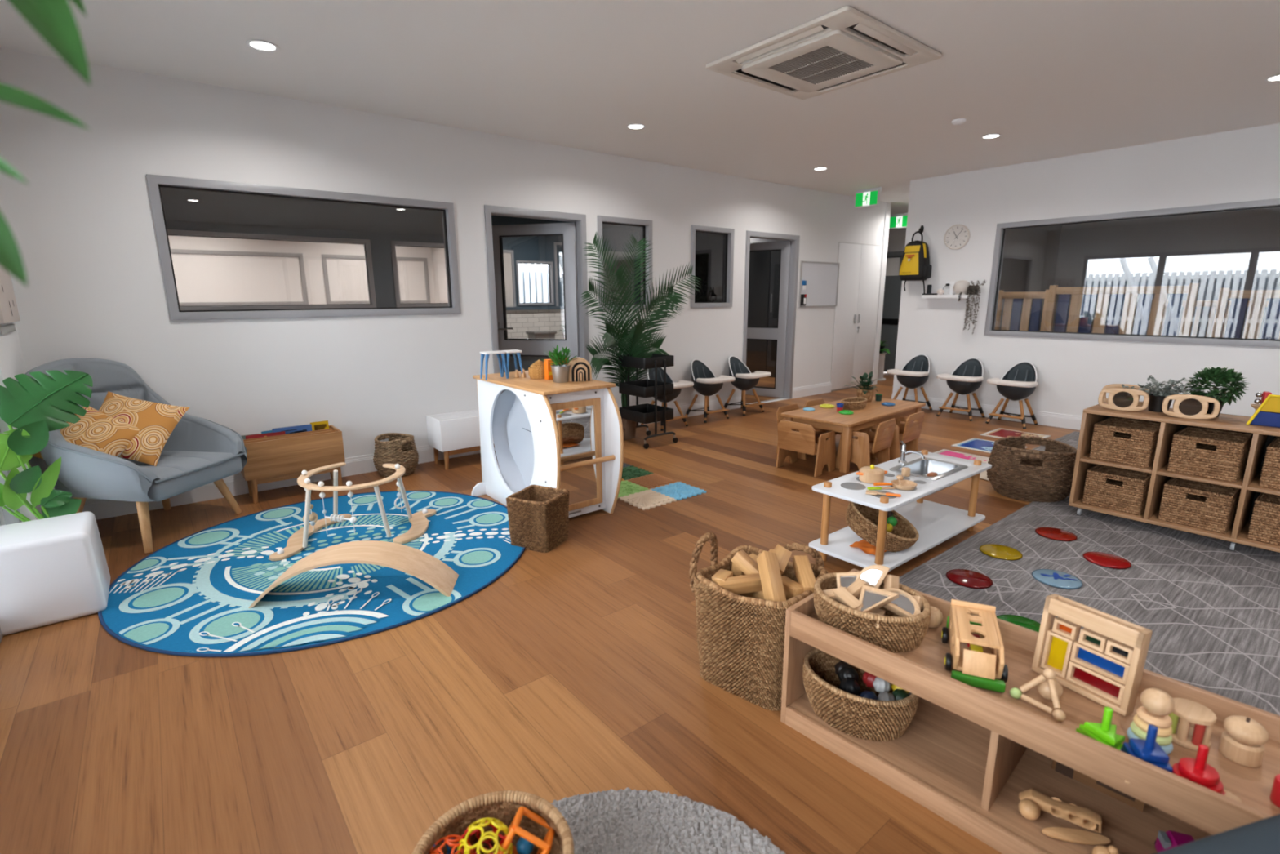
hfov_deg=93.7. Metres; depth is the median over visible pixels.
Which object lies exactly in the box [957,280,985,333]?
trailing plant
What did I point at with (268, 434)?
picture book
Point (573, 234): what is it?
door
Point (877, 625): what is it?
block
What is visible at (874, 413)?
table
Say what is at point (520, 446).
mirror
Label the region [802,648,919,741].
basket
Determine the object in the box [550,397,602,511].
mirror
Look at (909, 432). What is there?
chair
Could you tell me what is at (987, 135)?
diffuser
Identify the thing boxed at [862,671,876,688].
ball
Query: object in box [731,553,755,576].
wooden block
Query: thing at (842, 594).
block
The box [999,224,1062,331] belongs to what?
wall
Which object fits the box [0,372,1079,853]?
floor
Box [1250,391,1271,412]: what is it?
bell rattle
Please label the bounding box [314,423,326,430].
print
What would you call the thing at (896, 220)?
exit sign
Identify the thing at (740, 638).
basket
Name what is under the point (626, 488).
mat
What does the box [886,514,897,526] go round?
vegetable
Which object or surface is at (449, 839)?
ball
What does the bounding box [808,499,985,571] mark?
shelf
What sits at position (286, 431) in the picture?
print
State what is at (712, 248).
window
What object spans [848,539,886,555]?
cloth
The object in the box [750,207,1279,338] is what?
wall
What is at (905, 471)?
cylinder
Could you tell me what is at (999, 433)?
mat
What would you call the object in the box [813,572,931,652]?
basket
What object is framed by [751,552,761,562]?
wooden block
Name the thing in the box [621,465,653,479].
mat
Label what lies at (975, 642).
truck
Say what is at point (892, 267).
paper notice
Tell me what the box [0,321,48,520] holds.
wall
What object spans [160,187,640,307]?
wall
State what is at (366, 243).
window
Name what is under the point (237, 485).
baseboard
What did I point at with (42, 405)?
monstera plant
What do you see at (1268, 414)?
toy
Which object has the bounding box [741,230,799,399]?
door
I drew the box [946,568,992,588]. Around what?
disc
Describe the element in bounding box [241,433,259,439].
picture book
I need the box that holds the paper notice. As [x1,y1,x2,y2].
[885,257,900,275]
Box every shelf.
[780,568,1279,853]
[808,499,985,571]
[921,294,980,298]
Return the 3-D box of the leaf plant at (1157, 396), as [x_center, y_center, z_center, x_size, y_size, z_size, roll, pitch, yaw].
[3.064,-0.197,3.574,0.357,0.198,0.362,4,13,21]
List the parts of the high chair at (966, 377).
leg, leg, leg, leg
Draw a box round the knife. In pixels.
[866,486,895,489]
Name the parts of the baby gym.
post, cord, post, cord, post, post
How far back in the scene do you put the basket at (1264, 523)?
3.13 m
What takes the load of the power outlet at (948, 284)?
attached to the wall at (1242, 165)
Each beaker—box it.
[836,403,844,408]
[836,407,843,411]
[875,393,882,400]
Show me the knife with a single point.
(868, 487)
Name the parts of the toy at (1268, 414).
blue panel, yellow panel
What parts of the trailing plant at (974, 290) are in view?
pot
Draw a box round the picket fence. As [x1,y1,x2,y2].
[518,263,548,302]
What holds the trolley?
on the floor
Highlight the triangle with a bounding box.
[1009,667,1066,721]
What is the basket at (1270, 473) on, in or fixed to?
on the bookcase at (1263, 436)
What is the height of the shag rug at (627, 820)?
0.033 m
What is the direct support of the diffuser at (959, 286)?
on the wall shelf at (923, 296)
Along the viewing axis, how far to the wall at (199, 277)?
9.37 m
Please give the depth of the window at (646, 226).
6.18 m
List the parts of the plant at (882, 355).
pot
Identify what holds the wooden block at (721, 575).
in the basket at (740, 638)
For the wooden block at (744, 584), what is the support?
on the wooden block at (759, 594)
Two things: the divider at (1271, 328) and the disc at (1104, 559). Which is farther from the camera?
the divider at (1271, 328)
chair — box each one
[640,367,693,431]
[684,359,735,422]
[722,355,771,415]
[775,419,835,476]
[776,403,827,459]
[804,398,853,439]
[835,417,896,470]
[870,411,924,460]
[886,354,932,409]
[936,357,985,421]
[985,361,1038,429]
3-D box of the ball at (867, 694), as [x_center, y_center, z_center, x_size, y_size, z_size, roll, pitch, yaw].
[0.699,0.832,1.829,0.052,0.054,0.053,10,16,40]
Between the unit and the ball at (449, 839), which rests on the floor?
the unit
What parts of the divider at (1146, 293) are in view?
post, padded panel, padded panel, padded panel, rail, padded panel, padded panel, post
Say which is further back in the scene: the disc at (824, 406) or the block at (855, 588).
the disc at (824, 406)
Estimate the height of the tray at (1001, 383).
0.042 m
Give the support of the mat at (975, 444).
on the floor
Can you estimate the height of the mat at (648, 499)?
0.021 m
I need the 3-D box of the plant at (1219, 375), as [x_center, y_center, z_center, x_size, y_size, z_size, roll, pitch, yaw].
[3.246,-0.200,3.388,0.287,0.282,0.280,-10,16,-38]
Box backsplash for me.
[506,309,564,338]
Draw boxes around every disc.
[803,407,814,411]
[819,404,834,408]
[838,409,853,414]
[881,401,895,405]
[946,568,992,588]
[979,543,1022,559]
[996,614,1040,632]
[1031,568,1083,589]
[1035,527,1077,541]
[1082,551,1131,568]
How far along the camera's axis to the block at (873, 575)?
1.91 m
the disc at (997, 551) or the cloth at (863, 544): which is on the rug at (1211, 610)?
the disc at (997, 551)
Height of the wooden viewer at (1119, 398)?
0.132 m
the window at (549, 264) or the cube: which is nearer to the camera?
the cube
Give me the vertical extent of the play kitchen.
0.533 m
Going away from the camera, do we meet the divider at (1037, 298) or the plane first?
the plane
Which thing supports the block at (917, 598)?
in the basket at (895, 633)
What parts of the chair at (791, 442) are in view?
panel, backrest, panel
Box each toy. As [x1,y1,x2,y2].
[928,605,943,627]
[1075,706,1124,750]
[1120,724,1173,783]
[1170,743,1231,795]
[1218,715,1268,767]
[1246,394,1279,427]
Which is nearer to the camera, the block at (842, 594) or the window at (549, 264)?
the block at (842, 594)
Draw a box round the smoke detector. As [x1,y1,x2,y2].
[951,118,965,125]
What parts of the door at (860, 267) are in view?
door, door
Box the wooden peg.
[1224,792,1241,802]
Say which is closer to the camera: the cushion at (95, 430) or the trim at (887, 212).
the cushion at (95, 430)
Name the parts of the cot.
post, post, rail, rail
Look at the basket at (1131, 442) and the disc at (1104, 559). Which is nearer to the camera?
the disc at (1104, 559)
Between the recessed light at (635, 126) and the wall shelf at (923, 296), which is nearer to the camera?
the recessed light at (635, 126)
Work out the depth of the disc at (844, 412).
4.97 m
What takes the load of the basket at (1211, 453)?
on the bookcase at (1263, 436)
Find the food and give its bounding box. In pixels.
[927,471,937,476]
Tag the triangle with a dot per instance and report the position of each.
(1058, 714)
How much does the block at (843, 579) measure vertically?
0.086 m
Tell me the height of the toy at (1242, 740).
0.094 m
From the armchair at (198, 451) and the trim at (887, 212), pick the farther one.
the trim at (887, 212)
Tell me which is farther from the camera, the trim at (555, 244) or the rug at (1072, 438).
the trim at (555, 244)
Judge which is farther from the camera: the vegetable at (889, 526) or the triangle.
the vegetable at (889, 526)
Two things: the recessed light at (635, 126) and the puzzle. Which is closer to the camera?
the puzzle
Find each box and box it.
[240,425,345,503]
[543,357,567,379]
[946,286,955,294]
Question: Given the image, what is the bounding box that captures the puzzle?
[1031,593,1152,715]
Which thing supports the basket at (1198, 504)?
on the bookcase at (1263, 436)
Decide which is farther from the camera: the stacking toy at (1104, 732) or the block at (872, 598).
the block at (872, 598)
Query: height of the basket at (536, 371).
0.121 m
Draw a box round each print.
[280,429,306,434]
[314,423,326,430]
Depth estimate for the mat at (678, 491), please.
4.27 m
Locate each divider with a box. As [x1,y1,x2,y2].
[994,289,1048,331]
[1044,283,1199,336]
[1210,287,1279,339]
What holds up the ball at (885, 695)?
in the basket at (856, 716)
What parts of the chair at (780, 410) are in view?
backrest, panel, seat, panel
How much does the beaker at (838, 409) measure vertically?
0.037 m
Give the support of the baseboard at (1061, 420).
attached to the wall at (1242, 165)
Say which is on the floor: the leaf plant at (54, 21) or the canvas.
the leaf plant at (54, 21)
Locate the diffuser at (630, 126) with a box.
[628,124,643,128]
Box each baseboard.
[82,376,877,519]
[891,392,1082,430]
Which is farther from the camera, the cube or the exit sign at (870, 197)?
the exit sign at (870, 197)
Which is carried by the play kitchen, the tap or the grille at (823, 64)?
the tap
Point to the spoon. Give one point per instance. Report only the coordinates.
(900, 477)
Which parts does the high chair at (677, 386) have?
leg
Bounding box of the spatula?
[866,489,901,497]
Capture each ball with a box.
[429,834,474,853]
[457,817,513,853]
[835,660,851,676]
[838,666,858,681]
[839,677,860,695]
[860,690,878,699]
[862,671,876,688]
[872,676,890,692]
[877,690,895,700]
[891,684,909,693]
[892,688,910,700]
[1037,677,1062,700]
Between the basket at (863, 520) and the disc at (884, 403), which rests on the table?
the disc at (884, 403)
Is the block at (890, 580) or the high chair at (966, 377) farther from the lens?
the high chair at (966, 377)
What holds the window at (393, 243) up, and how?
in the wall at (184, 209)
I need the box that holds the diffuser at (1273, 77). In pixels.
[1268,75,1279,80]
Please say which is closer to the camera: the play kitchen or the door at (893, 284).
the play kitchen
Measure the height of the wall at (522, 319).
1.220 m
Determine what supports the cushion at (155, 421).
on the armchair at (198, 451)
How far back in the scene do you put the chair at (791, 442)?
4.68 m
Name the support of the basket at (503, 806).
on the shag rug at (627, 820)
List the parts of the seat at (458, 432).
panel, leg, leg, panel, panel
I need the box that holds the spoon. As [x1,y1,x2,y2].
[896,475,903,485]
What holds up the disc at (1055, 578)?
on the rug at (1211, 610)
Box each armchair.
[25,357,247,553]
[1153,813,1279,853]
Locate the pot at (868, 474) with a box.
[856,464,887,484]
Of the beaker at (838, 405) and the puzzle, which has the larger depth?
the beaker at (838, 405)
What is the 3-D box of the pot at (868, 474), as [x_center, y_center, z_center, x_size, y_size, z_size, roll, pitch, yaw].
[1.224,0.241,3.167,0.127,0.088,0.124,9,15,36]
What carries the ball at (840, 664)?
in the basket at (856, 716)
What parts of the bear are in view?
knob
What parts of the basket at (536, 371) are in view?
coil lid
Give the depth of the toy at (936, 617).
1.86 m
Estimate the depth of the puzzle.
1.55 m
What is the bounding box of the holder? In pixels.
[802,280,806,289]
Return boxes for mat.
[617,480,649,498]
[617,488,676,510]
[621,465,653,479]
[622,462,631,467]
[626,473,677,488]
[651,481,706,500]
[933,448,989,463]
[951,437,1027,453]
[979,427,1050,438]
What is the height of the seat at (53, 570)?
0.380 m
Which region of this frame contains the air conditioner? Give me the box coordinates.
[706,5,942,99]
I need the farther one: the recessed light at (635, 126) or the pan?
the recessed light at (635, 126)
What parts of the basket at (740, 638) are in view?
handle, handle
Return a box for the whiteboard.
[798,261,839,306]
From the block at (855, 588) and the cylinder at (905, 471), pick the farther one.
the cylinder at (905, 471)
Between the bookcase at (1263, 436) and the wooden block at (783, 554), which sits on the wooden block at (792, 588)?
the wooden block at (783, 554)
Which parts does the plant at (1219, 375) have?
pot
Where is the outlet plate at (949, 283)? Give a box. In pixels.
[946,281,956,288]
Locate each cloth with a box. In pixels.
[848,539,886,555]
[979,470,988,479]
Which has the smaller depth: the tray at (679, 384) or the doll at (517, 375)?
the doll at (517, 375)
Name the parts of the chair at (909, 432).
panel, seat, panel, backrest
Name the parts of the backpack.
yellow panel, carry handle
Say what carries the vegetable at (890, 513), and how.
in the basket at (863, 520)
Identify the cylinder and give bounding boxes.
[901,466,911,476]
[1270,773,1279,807]
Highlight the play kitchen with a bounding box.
[808,440,991,571]
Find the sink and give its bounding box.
[888,457,968,494]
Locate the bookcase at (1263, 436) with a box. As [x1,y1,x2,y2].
[1068,401,1279,552]
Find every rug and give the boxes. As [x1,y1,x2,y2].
[97,490,524,657]
[550,786,785,853]
[898,493,1279,715]
[1031,431,1079,451]
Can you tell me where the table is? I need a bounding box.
[781,396,925,472]
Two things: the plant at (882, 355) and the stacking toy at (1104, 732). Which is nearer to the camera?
the stacking toy at (1104, 732)
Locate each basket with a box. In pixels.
[373,432,418,477]
[412,790,573,853]
[506,484,568,552]
[688,532,828,711]
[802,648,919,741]
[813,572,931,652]
[841,396,867,409]
[845,501,919,551]
[986,435,1076,502]
[1082,464,1151,515]
[1089,417,1160,467]
[1158,477,1241,533]
[1167,426,1253,482]
[1247,492,1279,545]
[1258,436,1279,489]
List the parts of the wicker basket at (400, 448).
handle, handle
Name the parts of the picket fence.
rail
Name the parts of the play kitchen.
post, post, post, post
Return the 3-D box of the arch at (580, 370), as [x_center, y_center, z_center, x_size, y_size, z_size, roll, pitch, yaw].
[-0.391,-0.366,3.801,0.165,0.150,0.043,-4,13,-14]
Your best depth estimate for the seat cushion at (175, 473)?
3.48 m
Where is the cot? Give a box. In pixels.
[1146,298,1279,339]
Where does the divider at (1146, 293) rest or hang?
on the floor
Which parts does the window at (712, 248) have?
pane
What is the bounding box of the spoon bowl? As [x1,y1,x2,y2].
[896,475,903,479]
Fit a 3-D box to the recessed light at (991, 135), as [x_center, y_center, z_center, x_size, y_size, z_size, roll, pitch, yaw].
[3.023,-2.501,5.165,0.156,0.006,0.156,-10,16,-38]
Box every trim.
[170,248,430,306]
[502,242,562,306]
[502,252,513,306]
[603,251,634,302]
[872,202,891,381]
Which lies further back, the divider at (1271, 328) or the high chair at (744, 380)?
the high chair at (744, 380)
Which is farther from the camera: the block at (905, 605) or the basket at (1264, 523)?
the basket at (1264, 523)
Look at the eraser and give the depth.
7.92 m
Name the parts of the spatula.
spatula blade, spatula handle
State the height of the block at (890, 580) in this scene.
0.098 m
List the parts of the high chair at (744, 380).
leg, leg, leg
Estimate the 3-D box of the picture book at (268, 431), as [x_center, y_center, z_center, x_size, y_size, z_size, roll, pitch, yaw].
[-2.594,0.143,4.340,0.220,0.255,0.010,-10,16,-38]
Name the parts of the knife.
knife handle, knife blade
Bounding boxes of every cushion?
[31,405,139,458]
[54,450,242,501]
[98,391,190,466]
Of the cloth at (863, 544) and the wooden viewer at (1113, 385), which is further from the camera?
the wooden viewer at (1113, 385)
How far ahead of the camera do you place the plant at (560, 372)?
3.72 m
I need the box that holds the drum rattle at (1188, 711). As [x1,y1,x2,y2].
[1168,697,1217,751]
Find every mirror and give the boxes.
[506,395,533,487]
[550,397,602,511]
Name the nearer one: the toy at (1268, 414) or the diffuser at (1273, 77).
the toy at (1268, 414)
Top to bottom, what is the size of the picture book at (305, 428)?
0.270 m
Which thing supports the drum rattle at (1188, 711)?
on the shelf at (966, 753)
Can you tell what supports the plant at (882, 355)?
on the floor
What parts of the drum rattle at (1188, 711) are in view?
post, post, post, post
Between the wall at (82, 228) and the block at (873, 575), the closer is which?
the block at (873, 575)
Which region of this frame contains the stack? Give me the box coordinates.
[1126,687,1174,754]
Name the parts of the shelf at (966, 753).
panel, rail, panel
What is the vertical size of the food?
0.024 m
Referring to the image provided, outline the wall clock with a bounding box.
[943,224,969,249]
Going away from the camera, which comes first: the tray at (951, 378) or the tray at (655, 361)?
the tray at (655, 361)
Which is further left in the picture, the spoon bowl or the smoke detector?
the spoon bowl
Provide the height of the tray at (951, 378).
0.042 m
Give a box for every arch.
[248,540,458,608]
[565,356,591,381]
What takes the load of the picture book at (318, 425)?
on the box at (270, 459)
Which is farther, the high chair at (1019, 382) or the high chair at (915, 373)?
the high chair at (915, 373)
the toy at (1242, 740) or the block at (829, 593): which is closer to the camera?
the toy at (1242, 740)
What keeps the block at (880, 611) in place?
in the basket at (895, 633)
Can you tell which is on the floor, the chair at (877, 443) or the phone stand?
the chair at (877, 443)
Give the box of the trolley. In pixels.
[618,352,678,448]
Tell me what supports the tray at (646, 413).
on the trolley
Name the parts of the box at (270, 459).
panel, leg, leg, panel, leg, panel, leg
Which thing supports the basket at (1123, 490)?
on the bookcase at (1263, 436)
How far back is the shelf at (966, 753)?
1.56 m
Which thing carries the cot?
on the floor
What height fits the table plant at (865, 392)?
0.274 m
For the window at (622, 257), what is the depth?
10.61 m
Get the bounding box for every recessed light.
[245,40,279,52]
[626,124,645,129]
[813,167,827,170]
[981,133,1001,138]
[1263,74,1279,81]
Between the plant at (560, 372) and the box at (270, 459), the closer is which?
the plant at (560, 372)
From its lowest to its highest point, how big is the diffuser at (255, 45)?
0.003 m
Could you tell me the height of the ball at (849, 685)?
0.060 m
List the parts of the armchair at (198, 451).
leg, leg, leg, leg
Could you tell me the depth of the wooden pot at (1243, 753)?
1.32 m
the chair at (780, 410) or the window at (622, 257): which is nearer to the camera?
the chair at (780, 410)
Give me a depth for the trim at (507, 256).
9.37 m
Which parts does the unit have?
panel, grab rail, panel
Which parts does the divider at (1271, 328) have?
post, padded panel, rail, padded panel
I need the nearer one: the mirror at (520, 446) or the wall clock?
the mirror at (520, 446)
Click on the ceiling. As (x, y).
(1055, 78)
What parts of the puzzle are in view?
frame, acrylic pane, acrylic pane, frame, acrylic pane, acrylic pane, frame, acrylic pane, acrylic pane, frame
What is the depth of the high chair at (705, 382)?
6.72 m
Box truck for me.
[941,599,1008,692]
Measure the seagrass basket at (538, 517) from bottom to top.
0.293 m
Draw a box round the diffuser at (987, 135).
[983,134,998,137]
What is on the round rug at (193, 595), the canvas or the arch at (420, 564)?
the arch at (420, 564)
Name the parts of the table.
leg, leg, leg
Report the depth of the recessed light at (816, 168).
6.43 m
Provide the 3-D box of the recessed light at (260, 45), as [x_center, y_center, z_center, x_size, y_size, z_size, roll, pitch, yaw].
[-2.033,-2.053,3.233,0.156,0.006,0.156,-10,16,-38]
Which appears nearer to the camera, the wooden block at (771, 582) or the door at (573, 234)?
the wooden block at (771, 582)
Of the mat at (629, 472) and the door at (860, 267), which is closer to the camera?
the mat at (629, 472)
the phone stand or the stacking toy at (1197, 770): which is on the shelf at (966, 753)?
the stacking toy at (1197, 770)
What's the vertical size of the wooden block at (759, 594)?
0.050 m
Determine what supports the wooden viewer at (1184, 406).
on the bookcase at (1263, 436)
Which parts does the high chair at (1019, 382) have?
leg, leg, leg, leg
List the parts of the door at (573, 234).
handle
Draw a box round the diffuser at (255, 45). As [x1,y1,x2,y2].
[250,41,275,49]
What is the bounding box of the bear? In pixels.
[1092,844,1119,853]
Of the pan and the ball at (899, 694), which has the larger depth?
the pan
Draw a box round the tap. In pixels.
[897,440,924,463]
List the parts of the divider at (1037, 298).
post, padded panel, rail, padded panel, post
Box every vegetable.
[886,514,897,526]
[886,520,893,532]
[887,511,893,518]
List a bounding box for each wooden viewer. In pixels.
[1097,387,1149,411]
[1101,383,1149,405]
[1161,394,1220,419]
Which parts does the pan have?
pan handle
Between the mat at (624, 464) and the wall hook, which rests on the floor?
the mat at (624, 464)
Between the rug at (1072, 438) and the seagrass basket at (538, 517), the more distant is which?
the rug at (1072, 438)
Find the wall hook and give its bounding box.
[919,225,924,232]
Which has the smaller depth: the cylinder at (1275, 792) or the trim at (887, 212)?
the cylinder at (1275, 792)
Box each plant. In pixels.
[0,0,91,286]
[0,369,93,521]
[538,345,577,382]
[558,324,564,338]
[580,231,701,439]
[844,371,878,402]
[877,340,889,380]
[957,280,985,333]
[1121,375,1199,412]
[1184,366,1249,417]
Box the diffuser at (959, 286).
[953,280,969,294]
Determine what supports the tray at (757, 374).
on the high chair at (744, 380)
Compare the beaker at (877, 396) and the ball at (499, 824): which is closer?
the ball at (499, 824)
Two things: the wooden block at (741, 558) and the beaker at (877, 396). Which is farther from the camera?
the beaker at (877, 396)
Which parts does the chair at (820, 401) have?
backrest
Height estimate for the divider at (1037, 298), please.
1.420 m
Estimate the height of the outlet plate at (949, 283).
0.074 m
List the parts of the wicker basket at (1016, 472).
handle, handle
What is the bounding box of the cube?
[497,806,555,853]
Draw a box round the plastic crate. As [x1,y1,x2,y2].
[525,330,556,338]
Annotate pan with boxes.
[873,479,917,489]
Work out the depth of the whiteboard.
8.13 m
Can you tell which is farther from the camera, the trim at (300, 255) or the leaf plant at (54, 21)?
the trim at (300, 255)
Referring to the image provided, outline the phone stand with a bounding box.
[922,284,937,294]
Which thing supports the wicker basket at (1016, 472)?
on the floor
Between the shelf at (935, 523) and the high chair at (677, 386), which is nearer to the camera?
the shelf at (935, 523)
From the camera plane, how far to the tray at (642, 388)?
5.55 m
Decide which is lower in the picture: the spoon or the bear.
the bear
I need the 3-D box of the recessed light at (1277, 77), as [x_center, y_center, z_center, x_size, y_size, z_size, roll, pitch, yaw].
[4.053,-2.209,3.791,0.156,0.006,0.156,-10,16,-38]
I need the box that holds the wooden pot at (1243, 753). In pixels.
[1218,730,1264,767]
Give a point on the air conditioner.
(845, 46)
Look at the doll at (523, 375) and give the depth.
4.00 m
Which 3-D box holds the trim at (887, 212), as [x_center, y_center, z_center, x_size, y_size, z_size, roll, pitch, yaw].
[3.638,-2.002,9.200,0.125,2.700,0.142,-10,16,-38]
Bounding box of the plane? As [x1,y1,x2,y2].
[1018,788,1111,844]
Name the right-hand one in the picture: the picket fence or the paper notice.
the paper notice
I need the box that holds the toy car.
[1154,829,1194,852]
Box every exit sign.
[854,186,881,208]
[888,213,907,229]
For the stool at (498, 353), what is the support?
on the unit
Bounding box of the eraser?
[800,293,806,305]
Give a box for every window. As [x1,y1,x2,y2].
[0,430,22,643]
[146,173,461,319]
[167,229,376,310]
[390,240,448,307]
[515,260,554,305]
[596,215,652,310]
[603,254,631,304]
[690,225,734,307]
[984,198,1279,347]
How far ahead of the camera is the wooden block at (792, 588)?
2.07 m
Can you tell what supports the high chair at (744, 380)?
on the floor
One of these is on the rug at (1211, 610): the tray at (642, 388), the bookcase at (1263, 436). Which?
the bookcase at (1263, 436)
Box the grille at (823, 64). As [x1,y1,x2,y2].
[768,45,873,84]
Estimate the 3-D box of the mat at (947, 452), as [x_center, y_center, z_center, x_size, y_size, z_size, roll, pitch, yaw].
[2.704,0.271,5.090,0.470,0.009,0.470,-10,16,-38]
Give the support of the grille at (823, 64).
attached to the air conditioner
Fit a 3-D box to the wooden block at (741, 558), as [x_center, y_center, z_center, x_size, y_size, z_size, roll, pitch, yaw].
[0.397,0.508,2.191,0.128,0.103,0.057,10,16,40]
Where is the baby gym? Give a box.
[269,462,435,560]
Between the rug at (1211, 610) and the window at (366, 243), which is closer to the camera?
the rug at (1211, 610)
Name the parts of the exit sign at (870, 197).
green panel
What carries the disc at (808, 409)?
on the table
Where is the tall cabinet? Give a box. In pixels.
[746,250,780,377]
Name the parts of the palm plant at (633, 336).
pot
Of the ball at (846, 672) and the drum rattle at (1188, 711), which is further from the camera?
the ball at (846, 672)
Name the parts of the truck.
panel, sorting lid, panel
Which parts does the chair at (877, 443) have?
panel, seat, panel, backrest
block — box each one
[711,568,733,582]
[715,573,762,594]
[731,549,759,574]
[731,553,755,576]
[740,574,764,599]
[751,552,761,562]
[756,550,786,601]
[768,544,791,574]
[781,575,804,599]
[792,555,816,592]
[822,586,846,602]
[832,586,862,609]
[835,571,860,587]
[846,577,867,599]
[855,564,889,599]
[857,584,898,612]
[866,611,881,627]
[871,608,885,615]
[882,587,920,616]
[884,574,898,588]
[911,595,923,610]
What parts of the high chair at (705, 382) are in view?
leg, leg, leg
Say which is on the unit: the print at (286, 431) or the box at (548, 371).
the box at (548, 371)
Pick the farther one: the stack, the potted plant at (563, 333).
the potted plant at (563, 333)
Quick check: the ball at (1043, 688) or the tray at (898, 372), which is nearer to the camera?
the ball at (1043, 688)
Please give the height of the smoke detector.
0.033 m
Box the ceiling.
[0,0,1279,216]
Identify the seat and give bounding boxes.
[0,511,110,635]
[426,408,494,469]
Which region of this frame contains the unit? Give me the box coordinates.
[471,370,623,517]
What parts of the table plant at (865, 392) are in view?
woven pot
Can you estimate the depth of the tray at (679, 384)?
6.22 m
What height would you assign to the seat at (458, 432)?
0.411 m
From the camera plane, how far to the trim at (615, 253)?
10.76 m
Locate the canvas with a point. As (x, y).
(9, 313)
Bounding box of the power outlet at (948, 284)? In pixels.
[942,281,956,294]
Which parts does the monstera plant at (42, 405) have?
stem, stem, stem, stem, stem, stem, stem, stem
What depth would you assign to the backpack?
7.03 m
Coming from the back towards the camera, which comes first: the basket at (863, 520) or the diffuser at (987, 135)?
the diffuser at (987, 135)
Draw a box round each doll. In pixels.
[515,369,519,377]
[521,368,525,377]
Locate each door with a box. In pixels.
[484,204,589,397]
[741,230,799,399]
[830,242,882,391]
[880,251,903,372]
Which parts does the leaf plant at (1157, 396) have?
pot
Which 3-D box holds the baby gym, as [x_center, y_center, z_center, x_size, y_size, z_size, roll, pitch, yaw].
[-1.644,0.437,3.487,0.757,0.392,0.652,-2,12,-8]
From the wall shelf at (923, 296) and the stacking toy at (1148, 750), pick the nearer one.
the stacking toy at (1148, 750)
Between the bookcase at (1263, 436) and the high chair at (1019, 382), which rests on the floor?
the high chair at (1019, 382)
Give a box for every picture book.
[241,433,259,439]
[244,431,285,439]
[261,430,272,433]
[271,423,311,434]
[310,420,328,431]
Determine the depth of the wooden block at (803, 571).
2.10 m
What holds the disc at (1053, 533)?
on the rug at (1211, 610)
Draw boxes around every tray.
[618,352,674,368]
[618,379,673,397]
[619,403,673,423]
[672,380,693,389]
[696,375,735,383]
[735,370,771,378]
[886,368,928,376]
[936,373,983,382]
[986,377,1038,387]
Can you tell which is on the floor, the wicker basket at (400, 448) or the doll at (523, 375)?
the wicker basket at (400, 448)
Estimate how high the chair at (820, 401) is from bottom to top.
0.408 m
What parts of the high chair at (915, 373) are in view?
leg, leg, leg, leg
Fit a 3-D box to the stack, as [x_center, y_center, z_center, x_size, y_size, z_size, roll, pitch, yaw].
[1.176,0.664,1.373,0.083,0.139,0.083,-2,12,-9]
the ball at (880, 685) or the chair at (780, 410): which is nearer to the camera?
the ball at (880, 685)
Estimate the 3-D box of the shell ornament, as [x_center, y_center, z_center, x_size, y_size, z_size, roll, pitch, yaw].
[3.502,-1.575,6.998,0.051,0.070,0.089,-10,16,-38]
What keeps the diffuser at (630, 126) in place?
attached to the recessed light at (635, 126)
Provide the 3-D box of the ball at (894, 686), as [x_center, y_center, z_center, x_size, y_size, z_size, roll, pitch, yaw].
[0.808,0.805,1.855,0.059,0.059,0.058,-2,12,-9]
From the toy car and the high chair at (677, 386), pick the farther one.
the high chair at (677, 386)
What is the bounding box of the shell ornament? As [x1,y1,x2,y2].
[936,288,944,294]
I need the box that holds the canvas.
[0,265,20,334]
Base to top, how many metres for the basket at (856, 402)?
0.073 m
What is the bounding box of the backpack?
[898,229,932,293]
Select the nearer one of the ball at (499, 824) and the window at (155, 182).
the ball at (499, 824)
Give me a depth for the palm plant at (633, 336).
5.61 m
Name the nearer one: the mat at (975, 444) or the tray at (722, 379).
the mat at (975, 444)
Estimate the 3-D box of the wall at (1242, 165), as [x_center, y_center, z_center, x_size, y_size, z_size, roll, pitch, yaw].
[5.641,-1.020,4.618,0.120,2.700,7.520,-10,16,-38]
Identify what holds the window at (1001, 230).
in the wall at (1242, 165)
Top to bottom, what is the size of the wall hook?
0.090 m
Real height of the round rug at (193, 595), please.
0.014 m
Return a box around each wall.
[0,48,885,498]
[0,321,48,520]
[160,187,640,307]
[168,235,448,304]
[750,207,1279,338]
[893,123,1279,416]
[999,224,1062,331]
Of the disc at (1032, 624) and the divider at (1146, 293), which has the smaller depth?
the disc at (1032, 624)
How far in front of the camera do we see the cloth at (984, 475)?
4.55 m
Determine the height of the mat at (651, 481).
0.021 m
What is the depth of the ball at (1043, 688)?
1.53 m

